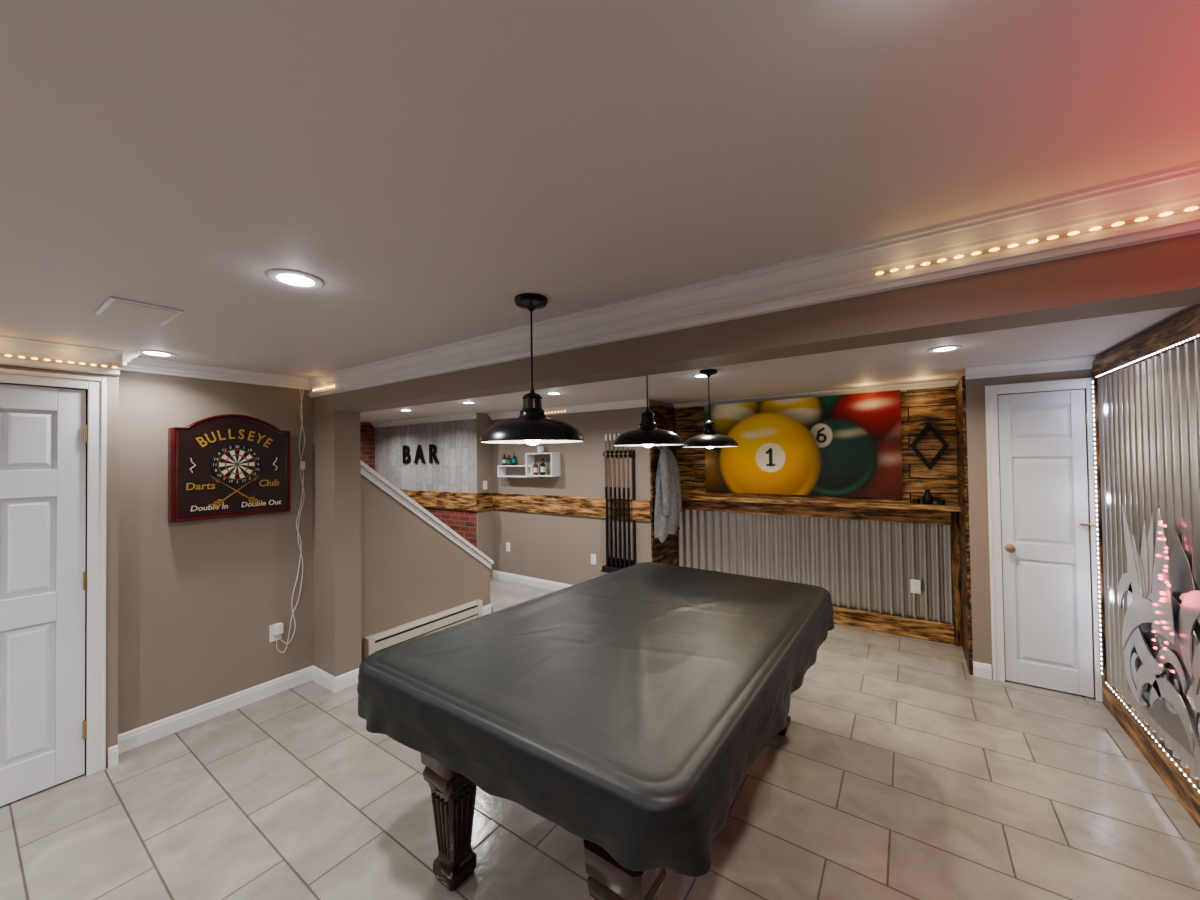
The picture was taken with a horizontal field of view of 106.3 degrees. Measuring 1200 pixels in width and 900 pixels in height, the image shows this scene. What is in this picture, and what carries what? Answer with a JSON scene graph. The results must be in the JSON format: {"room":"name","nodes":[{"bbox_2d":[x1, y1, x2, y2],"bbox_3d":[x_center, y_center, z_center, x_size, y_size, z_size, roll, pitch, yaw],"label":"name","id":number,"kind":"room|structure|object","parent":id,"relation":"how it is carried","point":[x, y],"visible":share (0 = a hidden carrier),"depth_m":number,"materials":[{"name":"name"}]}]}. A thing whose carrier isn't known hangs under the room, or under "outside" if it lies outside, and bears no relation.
{"room":"basement game room","nodes":[
{"label":"basement game room","id":0,"kind":"room"},
{"bbox_2d":[0,365,118,773],"bbox_3d":[-3.631,0.569,1.177,0.300,2.200,3.230,-1,-1,34],"label":"wall","id":1,"kind":"structure","parent":0,"point":[112,452],"depth_m":2.40,"materials":[{"name":"beige paint"}]},
{"bbox_2d":[0,384,87,806],"bbox_3d":[-2.847,0.675,2.077,0.058,1.978,0.636,-1,-1,34],"label":"door","id":2,"kind":"structure","parent":1,"relation":"in","point":[44,430],"depth_m":2.21,"materials":[{"name":"white paint"}]},
{"bbox_2d":[0,368,106,775],"bbox_3d":[-2.828,0.644,2.060,0.021,2.055,0.768,-1,-1,34],"label":"trim","id":3,"kind":"structure","parent":1,"relation":"attached to","point":[96,386],"depth_m":2.34,"materials":[{"name":"white paint"}]},
{"bbox_2d":[0,354,117,367],"bbox_3d":[-2.902,-0.444,1.943,0.006,0.011,1.132,-1,-1,34],"label":"led strip","id":4,"kind":"object","parent":1,"relation":"attached to","point":[34,358],"visible":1,"depth_m":2.24,"materials":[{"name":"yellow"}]},
{"bbox_2d":[0,335,122,375],"bbox_3d":[-3.455,-0.472,1.122,0.095,0.125,3.130,-1,-1,34],"label":"trim","id":5,"kind":"structure","parent":1,"relation":"attached to","point":[9,345],"depth_m":2.23,"materials":[{"name":"white paint"}]},
{"bbox_2d":[108,744,117,767],"bbox_3d":[-2.583,1.624,2.387,0.014,0.100,0.037,-1,-1,34],"label":"baseboard","id":6,"kind":"structure","parent":1,"relation":"attached to","point":[112,751],"depth_m":2.38,"materials":[{"name":"white paint"}]},
{"bbox_2d":[118,371,489,734],"bbox_3d":[-1.981,0.584,3.622,0.190,2.200,2.670,-1,-1,34],"label":"wall","id":7,"kind":"structure","parent":0,"point":[199,600],"depth_m":2.90,"materials":[{"name":"beige paint"}]},
{"bbox_2d":[120,351,140,367],"bbox_3d":[-2.598,-0.486,2.475,0.215,0.078,0.071,-1,-1,34],"label":"trim","id":8,"kind":"structure","parent":7,"relation":"attached to","point":[127,356],"depth_m":2.40,"materials":[{"name":"white paint"}]},
{"bbox_2d":[120,357,309,389],"bbox_3d":[-2.391,-0.483,2.903,0.071,0.078,1.010,-1,-1,34],"label":"trim","id":9,"kind":"structure","parent":7,"relation":"attached to","point":[138,364],"depth_m":2.83,"materials":[{"name":"white paint"}]},
{"bbox_2d":[118,666,312,753],"bbox_3d":[-2.385,1.629,2.886,0.014,0.100,1.010,-1,-1,34],"label":"baseboard","id":10,"kind":"structure","parent":7,"relation":"attached to","point":[131,739],"depth_m":2.80,"materials":[{"name":"white paint"}]},
{"bbox_2d":[168,414,290,522],"bbox_3d":[-2.362,0.099,2.909,0.089,0.658,0.620,-1,-1,34],"label":"cabinet","id":11,"kind":"object","parent":7,"relation":"attached to","point":[226,465],"visible":1,"depth_m":2.85,"materials":[{"name":"brown wood"}]},
{"bbox_2d":[269,625,281,641],"bbox_3d":[-2.243,1.260,3.112,0.008,0.116,0.072,-1,-1,34],"label":"wall outlet","id":12,"kind":"object","parent":7,"relation":"attached to","point":[272,637],"visible":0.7,"depth_m":3.09,"materials":[{"name":"white plastic"}]},
{"bbox_2d":[273,622,282,634],"bbox_3d":[-2.218,1.232,3.101,0.045,0.070,0.050,-1,-1,34],"label":"power adapter","id":13,"kind":"object","parent":12,"relation":"attached to","point":[278,627],"visible":1,"depth_m":3.08,"materials":[{"name":"white plastic"}]},
{"bbox_2d":[276,390,304,652],"bbox_3d":[-2.194,0.489,3.195,0.028,1.857,0.190,-1,-1,34],"label":"cable","id":14,"kind":"object","parent":7,"relation":"hanging from","point":[302,463],"visible":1,"depth_m":3.25,"materials":[{"name":"white plastic"}]},
{"bbox_2d":[313,385,334,390],"bbox_3d":[-1.960,-0.438,3.186,0.326,0.016,0.006,-1,-1,34],"label":"led strip","id":15,"kind":"object","parent":7,"relation":"attached to","point":[333,385],"visible":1,"depth_m":3.18,"materials":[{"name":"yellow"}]},
{"bbox_2d":[364,599,482,658],"bbox_3d":[-1.521,1.575,4.021,0.075,0.168,1.144,-1,-1,34],"label":"baseboard heater","id":16,"kind":"object","parent":7,"relation":"attached to","point":[471,610],"visible":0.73,"depth_m":3.94,"materials":[{"name":"beige metal"}]},
{"bbox_2d":[375,605,476,642],"bbox_3d":[-1.509,1.535,4.014,0.004,0.015,1.040,-1,-1,34],"label":"grille","id":17,"kind":"object","parent":16,"relation":"attached to","point":[447,616],"depth_m":3.96,"materials":[{"name":"white metal"}]},
{"bbox_2d":[376,614,476,651],"bbox_3d":[-1.512,1.618,4.015,0.004,0.010,1.040,-1,-1,34],"label":"grille","id":18,"kind":"object","parent":16,"relation":"attached to","point":[471,616],"depth_m":4.03,"materials":[{"name":"white metal"}]},
{"bbox_2d":[360,460,493,568],"bbox_3d":[-1.609,0.604,4.100,0.180,1.255,1.500,-1,-1,34],"label":"trim","id":19,"kind":"structure","parent":7,"relation":"attached to","point":[366,471],"depth_m":3.99,"materials":[{"name":"white paint"}]},
{"bbox_2d":[483,603,492,615],"bbox_3d":[-1.167,1.638,4.588,0.014,0.100,0.174,-1,-1,34],"label":"baseboard","id":20,"kind":"structure","parent":7,"relation":"attached to","point":[487,609],"depth_m":4.60,"materials":[{"name":"white paint"}]},
{"bbox_2d":[307,161,1199,397],"bbox_3d":[0.378,-0.515,1.575,6.140,0.132,0.062,-1,-1,34],"label":"trim","id":21,"kind":"structure","parent":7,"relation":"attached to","point":[849,271],"depth_m":1.31,"materials":[{"name":"white paint"}]},
{"bbox_2d":[875,205,1199,275],"bbox_3d":[1.402,-0.521,0.875,1.482,0.009,0.006,-1,-1,34],"label":"led strip","id":22,"kind":"object","parent":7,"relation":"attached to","point":[1194,208],"visible":1,"depth_m":1.09,"materials":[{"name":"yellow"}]},
{"bbox_2d":[312,411,361,676],"bbox_3d":[-1.993,0.705,3.344,0.480,1.950,0.180,-1,-1,34],"label":"wall","id":23,"kind":"structure","parent":0,"point":[336,434],"depth_m":3.21,"materials":[{"name":"beige paint"}]},
{"bbox_2d":[312,665,336,692],"bbox_3d":[-1.967,1.628,3.203,0.344,0.100,0.014,-1,-1,34],"label":"baseboard","id":24,"kind":"structure","parent":23,"relation":"attached to","point":[319,676],"depth_m":3.18,"materials":[{"name":"white paint"}]},
{"bbox_2d":[336,668,358,691],"bbox_3d":[-1.776,1.625,3.190,0.014,0.100,0.180,-1,-1,34],"label":"baseboard","id":25,"kind":"structure","parent":23,"relation":"attached to","point":[348,679],"depth_m":3.17,"materials":[{"name":"white paint"}]},
{"bbox_2d":[360,422,374,469],"bbox_3d":[-4.244,0.659,6.427,0.120,2.200,2.350,-1,-1,34],"label":"brick wall","id":26,"kind":"structure","parent":0,"point":[367,430],"depth_m":7.15,"materials":[{"name":"red brick"}]},
{"bbox_2d":[375,419,476,547],"bbox_3d":[-2.570,0.639,6.612,2.430,2.200,0.150,-1,-1,34],"label":"wall","id":27,"kind":"structure","parent":0,"point":[455,441],"depth_m":6.32,"materials":[{"name":"grey wood"}]},
{"bbox_2d":[402,445,410,462],"bbox_3d":[-2.890,0.065,6.724,0.172,0.266,0.024,-1,-1,34],"label":"letter","id":28,"kind":"object","parent":27,"relation":"attached to","point":[405,447],"depth_m":6.71,"materials":[{"name":"black metal"}]},
{"bbox_2d":[414,445,424,462],"bbox_3d":[-2.626,0.058,6.543,0.247,0.268,0.024,-1,-1,34],"label":"letter","id":29,"kind":"object","parent":27,"relation":"attached to","point":[419,449],"depth_m":6.53,"materials":[{"name":"black metal"}]},
{"bbox_2d":[371,412,476,427],"bbox_3d":[-2.639,-0.423,6.531,2.450,0.078,0.071,-1,-1,34],"label":"trim","id":30,"kind":"structure","parent":27,"relation":"attached to","point":[462,416],"depth_m":6.40,"materials":[{"name":"white paint"}]},
{"bbox_2d":[429,444,438,462],"bbox_3d":[-2.341,0.051,6.347,0.198,0.266,0.024,-1,-1,34],"label":"letter","id":31,"kind":"object","parent":27,"relation":"attached to","point":[432,455],"depth_m":6.35,"materials":[{"name":"black metal"}]},
{"bbox_2d":[400,489,475,510],"bbox_3d":[-2.610,0.703,6.534,2.450,0.230,0.022,-1,-1,34],"label":"trim","id":32,"kind":"structure","parent":27,"relation":"attached to","point":[434,499],"depth_m":6.20,"materials":[{"name":"brown wood"}]},
{"bbox_2d":[476,413,492,577],"bbox_3d":[-1.445,0.615,6.087,0.020,2.200,0.560,-1,-1,34],"label":"wall","id":33,"kind":"structure","parent":0,"point":[484,518],"depth_m":5.95,"materials":[{"name":"beige paint"}]},
{"bbox_2d":[476,492,491,510],"bbox_3d":[-1.524,0.679,5.932,0.022,0.230,0.260,-1,-1,34],"label":"trim","id":34,"kind":"structure","parent":33,"relation":"attached to","point":[483,500],"depth_m":5.91,"materials":[{"name":"brown wood"}]},
{"bbox_2d":[483,481,486,489],"bbox_3d":[-1.518,0.464,5.956,0.013,0.116,0.072,-1,-1,34],"label":"wall switch","id":35,"kind":"object","parent":33,"relation":"attached to","point":[484,482],"visible":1,"depth_m":5.95,"materials":[{"name":"white plastic"}]},
{"bbox_2d":[492,399,673,584],"bbox_3d":[-0.250,0.592,5.690,2.400,2.200,0.740,-1,-1,34],"label":"wall","id":36,"kind":"structure","parent":0,"point":[559,548],"depth_m":5.31,"materials":[{"name":"beige paint"}]},
{"bbox_2d":[506,542,509,551],"bbox_3d":[-1.202,1.269,5.886,0.072,0.116,0.008,-1,-1,34],"label":"wall outlet","id":37,"kind":"object","parent":36,"relation":"attached to","point":[507,543],"visible":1,"depth_m":5.89,"materials":[{"name":"white plastic"}]},
{"bbox_2d":[497,453,560,477],"bbox_3d":[-0.906,0.190,5.596,0.940,0.300,0.160,-1,-1,34],"label":"wall shelf","id":38,"kind":"object","parent":36,"relation":"attached to","point":[530,457],"visible":0.99,"depth_m":5.50,"materials":[{"name":"white paint"}]},
{"bbox_2d":[502,454,506,464],"bbox_3d":[-1.239,0.123,5.839,0.057,0.150,0.057,-1,-1,34],"label":"bottle","id":39,"kind":"object","parent":38,"relation":"on","point":[504,462],"visible":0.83,"depth_m":5.82,"materials":[{"name":"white glass"}]},
{"bbox_2d":[506,455,510,464],"bbox_3d":[-1.173,0.132,5.793,0.061,0.130,0.061,-1,-1,34],"label":"bottle","id":40,"kind":"object","parent":38,"relation":"on","point":[508,460],"visible":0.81,"depth_m":5.77,"materials":[{"name":"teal glass"}]},
{"bbox_2d":[512,453,515,464],"bbox_3d":[-1.099,0.115,5.743,0.053,0.160,0.053,-1,-1,34],"label":"bottle","id":41,"kind":"object","parent":38,"relation":"on","point":[513,457],"visible":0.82,"depth_m":5.72,"materials":[{"name":"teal glass"}]},
{"bbox_2d":[533,460,537,474],"bbox_3d":[-0.790,0.215,5.517,0.061,0.180,0.061,-1,-1,34],"label":"bottle","id":42,"kind":"object","parent":38,"relation":"in","point":[535,467],"visible":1,"depth_m":5.49,"materials":[{"name":"orange glass"}]},
{"bbox_2d":[537,446,543,452],"bbox_3d":[-0.721,-0.005,5.476,0.089,0.080,0.076,-1,-1,-1],"label":"mug","id":43,"kind":"object","parent":38,"relation":"on","point":[539,448],"visible":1,"depth_m":5.44,"materials":[{"name":"white ceramic"}]},
{"bbox_2d":[540,458,545,474],"bbox_3d":[-0.691,0.203,5.450,0.061,0.200,0.061,-1,-1,34],"label":"bottle","id":44,"kind":"object","parent":38,"relation":"in","point":[542,466],"visible":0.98,"depth_m":5.43,"materials":[{"name":"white glass"}]},
{"bbox_2d":[493,570,571,590],"bbox_3d":[-0.449,1.640,5.363,2.400,0.100,0.014,-1,-1,34],"label":"baseboard","id":45,"kind":"structure","parent":36,"relation":"attached to","point":[536,582],"depth_m":5.65,"materials":[{"name":"white paint"}]},
{"bbox_2d":[488,398,648,419],"bbox_3d":[-0.494,-0.471,5.372,2.400,0.078,0.071,-1,-1,34],"label":"trim","id":46,"kind":"structure","parent":36,"relation":"attached to","point":[635,403],"depth_m":5.14,"materials":[{"name":"white paint"}]},
{"bbox_2d":[492,493,650,521],"bbox_3d":[-0.465,0.660,5.375,2.400,0.220,0.022,-1,-1,34],"label":"trim","id":47,"kind":"structure","parent":36,"relation":"attached to","point":[640,510],"depth_m":5.29,"materials":[{"name":"brown wood"}]},
{"bbox_2d":[591,554,595,564],"bbox_3d":[-0.073,1.241,5.111,0.072,0.116,0.008,-1,-1,34],"label":"wall outlet","id":48,"kind":"object","parent":36,"relation":"attached to","point":[593,556],"visible":1,"depth_m":5.11,"materials":[{"name":"white plastic"}]},
{"bbox_2d":[601,450,635,572],"bbox_3d":[0.194,0.666,4.866,0.400,1.325,0.110,-1,-1,34],"label":"cue rack","id":49,"kind":"object","parent":36,"relation":"attached to","point":[608,569],"visible":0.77,"depth_m":4.83,"materials":[{"name":"wood"}]},
{"bbox_2d":[605,434,608,565],"bbox_3d":[0.074,0.546,4.944,0.029,1.440,0.029,-1,-1,34],"label":"pool cue","id":50,"kind":"object","parent":49,"relation":"in","point":[606,484],"visible":1,"depth_m":4.93,"materials":[{"name":"black wood"}]},
{"bbox_2d":[609,434,612,565],"bbox_3d":[0.120,0.545,4.912,0.029,1.440,0.029,-1,-1,34],"label":"pool cue","id":51,"kind":"object","parent":49,"relation":"in","point":[611,521],"visible":1,"depth_m":4.90,"materials":[{"name":"black wood"}]},
{"bbox_2d":[614,434,617,566],"bbox_3d":[0.166,0.544,4.880,0.029,1.440,0.029,-1,-1,34],"label":"pool cue","id":52,"kind":"object","parent":49,"relation":"in","point":[615,504],"visible":0.96,"depth_m":4.87,"materials":[{"name":"black wood"}]},
{"bbox_2d":[618,434,621,567],"bbox_3d":[0.212,0.543,4.848,0.029,1.440,0.029,-1,-1,34],"label":"pool cue","id":53,"kind":"object","parent":49,"relation":"in","point":[619,485],"visible":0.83,"depth_m":4.84,"materials":[{"name":"black wood"}]},
{"bbox_2d":[623,446,625,567],"bbox_3d":[0.258,0.541,4.817,0.029,1.440,0.029,-1,-1,34],"label":"pool cue","id":54,"kind":"object","parent":49,"relation":"in","point":[624,513],"visible":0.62,"depth_m":4.81,"materials":[{"name":"black wood"}]},
{"bbox_2d":[627,446,630,566],"bbox_3d":[0.304,0.540,4.785,0.029,1.440,0.029,-1,-1,34],"label":"pool cue","id":55,"kind":"object","parent":49,"relation":"in","point":[628,487],"visible":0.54,"depth_m":4.77,"materials":[{"name":"black wood"}]},
{"bbox_2d":[0,0,1199,422],"bbox_3d":[-1.253,-0.597,2.260,10.200,0.100,7.900,-1,-1,34],"label":"ceiling","id":56,"kind":"structure","parent":0,"point":[436,165],"depth_m":0.89,"materials":[{"name":"paint"}]},
{"bbox_2d":[94,296,183,325],"bbox_3d":[-1.816,-0.542,1.774,0.300,0.011,0.200,-1,-1,34],"label":"ceiling vent","id":57,"kind":"object","parent":56,"relation":"in","point":[116,307],"visible":1,"depth_m":1.75,"materials":[{"name":"white metal"}]},
{"bbox_2d":[137,349,176,356],"bbox_3d":[-2.409,-0.524,2.448,0.156,0.008,0.156,-1,-1,34],"label":"recessed light","id":58,"kind":"object","parent":56,"relation":"in","point":[142,351],"visible":1,"depth_m":2.44,"materials":[{"name":"white plastic"}]},
{"bbox_2d":[266,269,323,288],"bbox_3d":[-1.000,-0.559,1.479,0.156,0.008,0.156,-1,-1,34],"label":"recessed light","id":59,"kind":"object","parent":56,"relation":"in","point":[287,277],"visible":1,"depth_m":1.47,"materials":[{"name":"white paint"}]},
{"bbox_2d":[480,293,583,444],"bbox_3d":[-0.256,-0.294,1.695,0.388,0.552,0.388,-1,-1,34],"label":"pendant lamp","id":60,"kind":"object","parent":56,"relation":"hanging from","point":[532,427],"visible":1,"depth_m":1.60,"materials":[{"name":"black metal"}]},
{"bbox_2d":[520,389,544,412],"bbox_3d":[-0.255,-0.180,1.693,0.092,0.100,0.092,-1,-1,34],"label":"socket","id":61,"kind":"object","parent":60,"relation":"attached to","point":[532,403],"depth_m":1.66,"materials":[{"name":"black metal"}]},
{"bbox_2d":[545,392,561,394],"bbox_3d":[-0.428,-0.525,4.181,0.156,0.008,0.156,-1,-1,34],"label":"recessed light","id":62,"kind":"object","parent":56,"relation":"in","point":[548,393],"visible":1,"depth_m":4.18,"materials":[{"name":"white"}]},
{"bbox_2d":[612,375,683,446],"bbox_3d":[0.257,-0.290,2.441,0.388,0.552,0.388,-1,-1,34],"label":"pendant lamp","id":63,"kind":"object","parent":56,"relation":"hanging from","point":[647,434],"visible":0.91,"depth_m":2.32,"materials":[{"name":"black metal"}]},
{"bbox_2d":[639,408,655,425],"bbox_3d":[0.258,-0.176,2.439,0.092,0.100,0.092,-1,-1,34],"label":"socket","id":64,"kind":"object","parent":63,"relation":"attached to","point":[647,417],"depth_m":2.41,"materials":[{"name":"black metal"}]},
{"bbox_2d":[692,374,712,377],"bbox_3d":[0.766,-0.555,3.360,0.156,0.008,0.156,-1,-1,34],"label":"recessed light","id":65,"kind":"object","parent":56,"relation":"in","point":[694,375],"visible":0.7,"depth_m":3.38,"materials":[{"name":"white"}]},
{"bbox_2d":[682,369,738,448],"bbox_3d":[0.773,-0.285,3.183,0.388,0.552,0.388,-1,-1,34],"label":"pendant lamp","id":66,"kind":"object","parent":56,"relation":"hanging from","point":[709,439],"visible":1,"depth_m":3.09,"materials":[{"name":"black metal"}]},
{"bbox_2d":[703,419,715,431],"bbox_3d":[0.775,-0.171,3.182,0.092,0.100,0.092,-1,-1,34],"label":"socket","id":67,"kind":"object","parent":66,"relation":"attached to","point":[709,425],"depth_m":3.15,"materials":[{"name":"black metal"}]},
{"bbox_2d":[928,345,961,352],"bbox_3d":[1.992,-0.584,2.602,0.156,0.008,0.156,-1,-1,34],"label":"recessed light","id":68,"kind":"object","parent":56,"relation":"in","point":[949,347],"visible":1,"depth_m":2.59,"materials":[{"name":"white plastic"}]},
{"bbox_2d":[0,578,1199,899],"bbox_3d":[-1.220,1.702,2.224,10.200,0.100,7.900,-1,-1,34],"label":"floor","id":69,"kind":"structure","parent":0,"point":[898,771],"depth_m":2.03,"materials":[{"name":"tile"}]},
{"bbox_2d":[421,715,790,899],"bbox_3d":[0.255,1.238,2.172,1.200,0.785,1.970,-1,-1,36],"label":"pool table","id":70,"kind":"object","parent":69,"relation":"on","point":[453,795],"visible":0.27,"depth_m":1.66,"materials":[{"name":"brown wood"}]},
{"bbox_2d":[357,562,834,876],"bbox_3d":[0.198,0.920,2.197,1.449,0.224,2.125,-1,-1,36],"label":"cover","id":71,"kind":"object","parent":70,"relation":"on","point":[629,709],"visible":1,"depth_m":1.52,"materials":[{"name":"black leather"}]},
{"bbox_2d":[649,404,677,565],"bbox_3d":[0.708,0.592,4.946,0.020,2.150,0.600,-1,-1,34],"label":"wall","id":72,"kind":"structure","parent":0,"point":[666,552],"depth_m":4.86,"materials":[{"name":"brown wood"}]},
{"bbox_2d":[312,233,1199,413],"bbox_3d":[0.427,-0.455,1.688,6.390,0.250,0.180,-1,-1,34],"label":"beam","id":73,"kind":"structure","parent":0,"point":[1161,274],"depth_m":1.34,"materials":[{"name":"beige paint"}]},
{"bbox_2d":[678,510,953,624],"bbox_3d":[1.943,1.057,4.462,2.545,0.890,0.030,-1,-1,34],"label":"paneling","id":74,"kind":"structure","parent":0,"point":[864,565],"depth_m":4.24,"materials":[{"name":"metal"}]},
{"bbox_2d":[682,500,950,524],"bbox_3d":[1.921,0.587,4.447,2.545,0.130,0.022,-1,-1,34],"label":"trim","id":75,"kind":"structure","parent":74,"relation":"attached to","point":[854,513],"depth_m":4.28,"materials":[{"name":"brown wood"}]},
{"bbox_2d":[833,606,953,644],"bbox_3d":[1.935,1.562,4.432,2.545,0.160,0.022,-1,-1,34],"label":"trim","id":76,"kind":"structure","parent":74,"relation":"attached to","point":[897,625],"depth_m":3.96,"materials":[{"name":"brown wood"}]},
{"bbox_2d":[910,579,920,593],"bbox_3d":[2.732,1.183,3.896,0.072,0.116,0.008,-1,-1,34],"label":"wall outlet","id":77,"kind":"object","parent":74,"relation":"attached to","point":[915,585],"visible":1,"depth_m":3.89,"materials":[{"name":"white plastic"}]},
{"bbox_2d":[951,512,961,646],"bbox_3d":[2.953,1.057,3.729,0.050,1.120,0.032,-1,-1,34],"label":"trim","id":78,"kind":"structure","parent":74,"relation":"attached to","point":[954,515],"depth_m":3.72,"materials":[{"name":"brown wood"}]},
{"bbox_2d":[675,386,957,503],"bbox_3d":[1.933,0.068,4.483,2.585,1.150,0.020,-1,-1,34],"label":"plank","id":79,"kind":"object","parent":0,"point":[936,406],"visible":0.36,"depth_m":3.92,"materials":[{"name":"brown wood"}]},
{"bbox_2d":[704,390,902,498],"bbox_3d":[1.909,-0.032,4.464,1.800,0.950,0.036,-1,-1,34],"label":"canvas artwork","id":80,"kind":"object","parent":79,"relation":"attached to","point":[847,445],"visible":0.98,"depth_m":4.35},
{"bbox_2d":[681,494,959,511],"bbox_3d":[1.883,0.499,4.382,2.560,0.045,0.200,-1,-1,34],"label":"ledge shelf","id":81,"kind":"object","parent":79,"relation":"attached to","point":[771,500],"visible":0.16,"depth_m":4.14,"materials":[{"name":"brown wood"}]},
{"bbox_2d":[913,499,919,503],"bbox_3d":[2.701,0.439,3.844,0.052,0.035,0.052,-1,-1,34],"label":"candle holder","id":82,"kind":"object","parent":81,"relation":"on","point":[915,501],"visible":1,"depth_m":3.83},
{"bbox_2d":[922,490,933,503],"bbox_3d":[2.761,0.395,3.791,0.080,0.120,0.080,-1,-1,34],"label":"vase","id":83,"kind":"object","parent":81,"relation":"on","point":[927,498],"visible":1,"depth_m":3.77,"materials":[{"name":"black ceramic"}]},
{"bbox_2d":[937,499,944,504],"bbox_3d":[2.841,0.433,3.748,0.052,0.040,0.052,-1,-1,34],"label":"candle holder","id":84,"kind":"object","parent":81,"relation":"on","point":[939,501],"visible":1,"depth_m":3.73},
{"bbox_2d":[910,421,948,468],"bbox_3d":[2.813,-0.040,3.847,0.270,0.410,0.030,-1,-1,34],"label":"diamond ornament","id":85,"kind":"object","parent":79,"relation":"attached to","point":[928,425],"visible":1,"depth_m":3.83,"materials":[{"name":"black metal"}]},
{"bbox_2d":[955,369,1095,699],"bbox_3d":[3.135,0.509,3.364,0.685,2.200,0.740,-1,-1,34],"label":"wall","id":86,"kind":"structure","parent":0,"point":[975,388],"depth_m":3.22,"materials":[{"name":"beige paint"}]},
{"bbox_2d":[973,661,991,679],"bbox_3d":[2.711,1.562,3.191,0.100,0.100,0.014,-1,-1,34],"label":"baseboard","id":87,"kind":"structure","parent":86,"relation":"attached to","point":[983,670],"depth_m":3.19,"materials":[{"name":"white paint"}]},
{"bbox_2d":[965,354,1101,379],"bbox_3d":[2.898,-0.555,3.040,0.665,0.078,0.071,-1,-1,34],"label":"trim","id":88,"kind":"structure","parent":86,"relation":"attached to","point":[1082,362],"depth_m":3.03,"materials":[{"name":"white paint"}]},
{"bbox_2d":[985,378,1102,701],"bbox_3d":[2.967,0.573,3.016,0.550,2.065,0.021,-1,-1,34],"label":"trim","id":89,"kind":"structure","parent":86,"relation":"attached to","point":[991,391],"depth_m":3.13,"materials":[{"name":"white paint"}]},
{"bbox_2d":[997,389,1095,697],"bbox_3d":[2.986,0.603,3.008,0.451,1.988,0.103,-1,-1,34],"label":"door","id":90,"kind":"structure","parent":86,"relation":"in","point":[1046,581],"depth_m":3.02,"materials":[{"name":"white paint"}]},
{"bbox_2d":[1097,305,1199,782],"bbox_3d":[2.568,0.493,1.872,0.128,2.200,2.560,-1,-1,34],"label":"wall","id":91,"kind":"structure","parent":0,"point":[1149,409],"depth_m":2.28,"materials":[{"name":"metal"}]},
{"bbox_2d":[1092,381,1102,674],"bbox_3d":[3.134,0.485,2.836,0.006,1.850,0.015,-1,-1,34],"label":"led strip","id":92,"kind":"object","parent":91,"relation":"attached to","point":[1092,381],"visible":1,"depth_m":2.83,"materials":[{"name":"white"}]},
{"bbox_2d":[1091,379,1106,679],"bbox_3d":[3.162,0.490,2.835,0.040,1.880,0.060,-1,-1,34],"label":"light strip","id":93,"kind":"structure","parent":91,"relation":"attached to","point":[1102,632],"depth_m":2.82,"materials":[{"name":"white plastic"}]},
{"bbox_2d":[1092,308,1199,378],"bbox_3d":[2.527,-0.515,1.943,0.035,0.120,2.260,-1,-1,34],"label":"trim","id":94,"kind":"structure","parent":91,"relation":"attached to","point":[1187,326],"depth_m":2.17,"materials":[{"name":"brown wood"}]},
{"bbox_2d":[1096,334,1199,377],"bbox_3d":[2.595,-0.460,2.077,0.006,0.008,1.780,-1,-1,34],"label":"led strip","id":95,"kind":"object","parent":91,"relation":"attached to","point":[1194,337],"visible":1,"depth_m":2.15,"materials":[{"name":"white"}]},
{"bbox_2d":[1102,677,1199,827],"bbox_3d":[2.555,1.509,1.911,0.035,0.170,2.260,-1,-1,34],"label":"trim","id":96,"kind":"structure","parent":91,"relation":"attached to","point":[1179,785],"depth_m":2.23,"materials":[{"name":"brown wood"}]},
{"bbox_2d":[1106,682,1199,792],"bbox_3d":[2.622,1.431,2.048,0.006,0.010,1.780,-1,-1,34],"label":"led strip","id":97,"kind":"object","parent":91,"relation":"attached to","point":[1164,750],"visible":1,"depth_m":2.20,"materials":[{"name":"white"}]},
{"bbox_2d":[1118,505,1199,766],"bbox_3d":[2.566,0.806,2.024,0.060,1.080,1.228,-1,-1,34],"label":"metal sculpture","id":98,"kind":"object","parent":91,"relation":"attached to","point":[1161,629],"visible":1,"depth_m":2.07,"materials":[{"name":"metal"}]},
{"bbox_3d":[1.980,0.543,4.534,2.585,2.200,0.120,-1,-1,34],"label":"wall","id":99,"kind":"structure","parent":0,"visible":0},
{"bbox_2d":[673,380,957,407],"bbox_3d":[1.917,-0.532,4.481,2.585,0.050,0.048,-1,-1,34],"label":"trim","id":100,"kind":"structure","parent":99,"relation":"attached to","point":[949,383],"depth_m":4.29,"materials":[{"name":"white paint"}]},
{"bbox_3d":[0.630,-0.079,4.786,0.060,0.070,0.024,-1,-1,34],"label":"coat hook","id":101,"kind":"object","parent":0,"visible":0},
{"bbox_2d":[654,446,681,542],"bbox_3d":[0.705,0.417,4.722,0.233,1.027,0.458,-1,-1,34],"label":"jacket","id":102,"kind":"object","parent":101,"relation":"hanging from","point":[668,498],"visible":0.98,"depth_m":4.61,"materials":[{"name":"grey fabric"}]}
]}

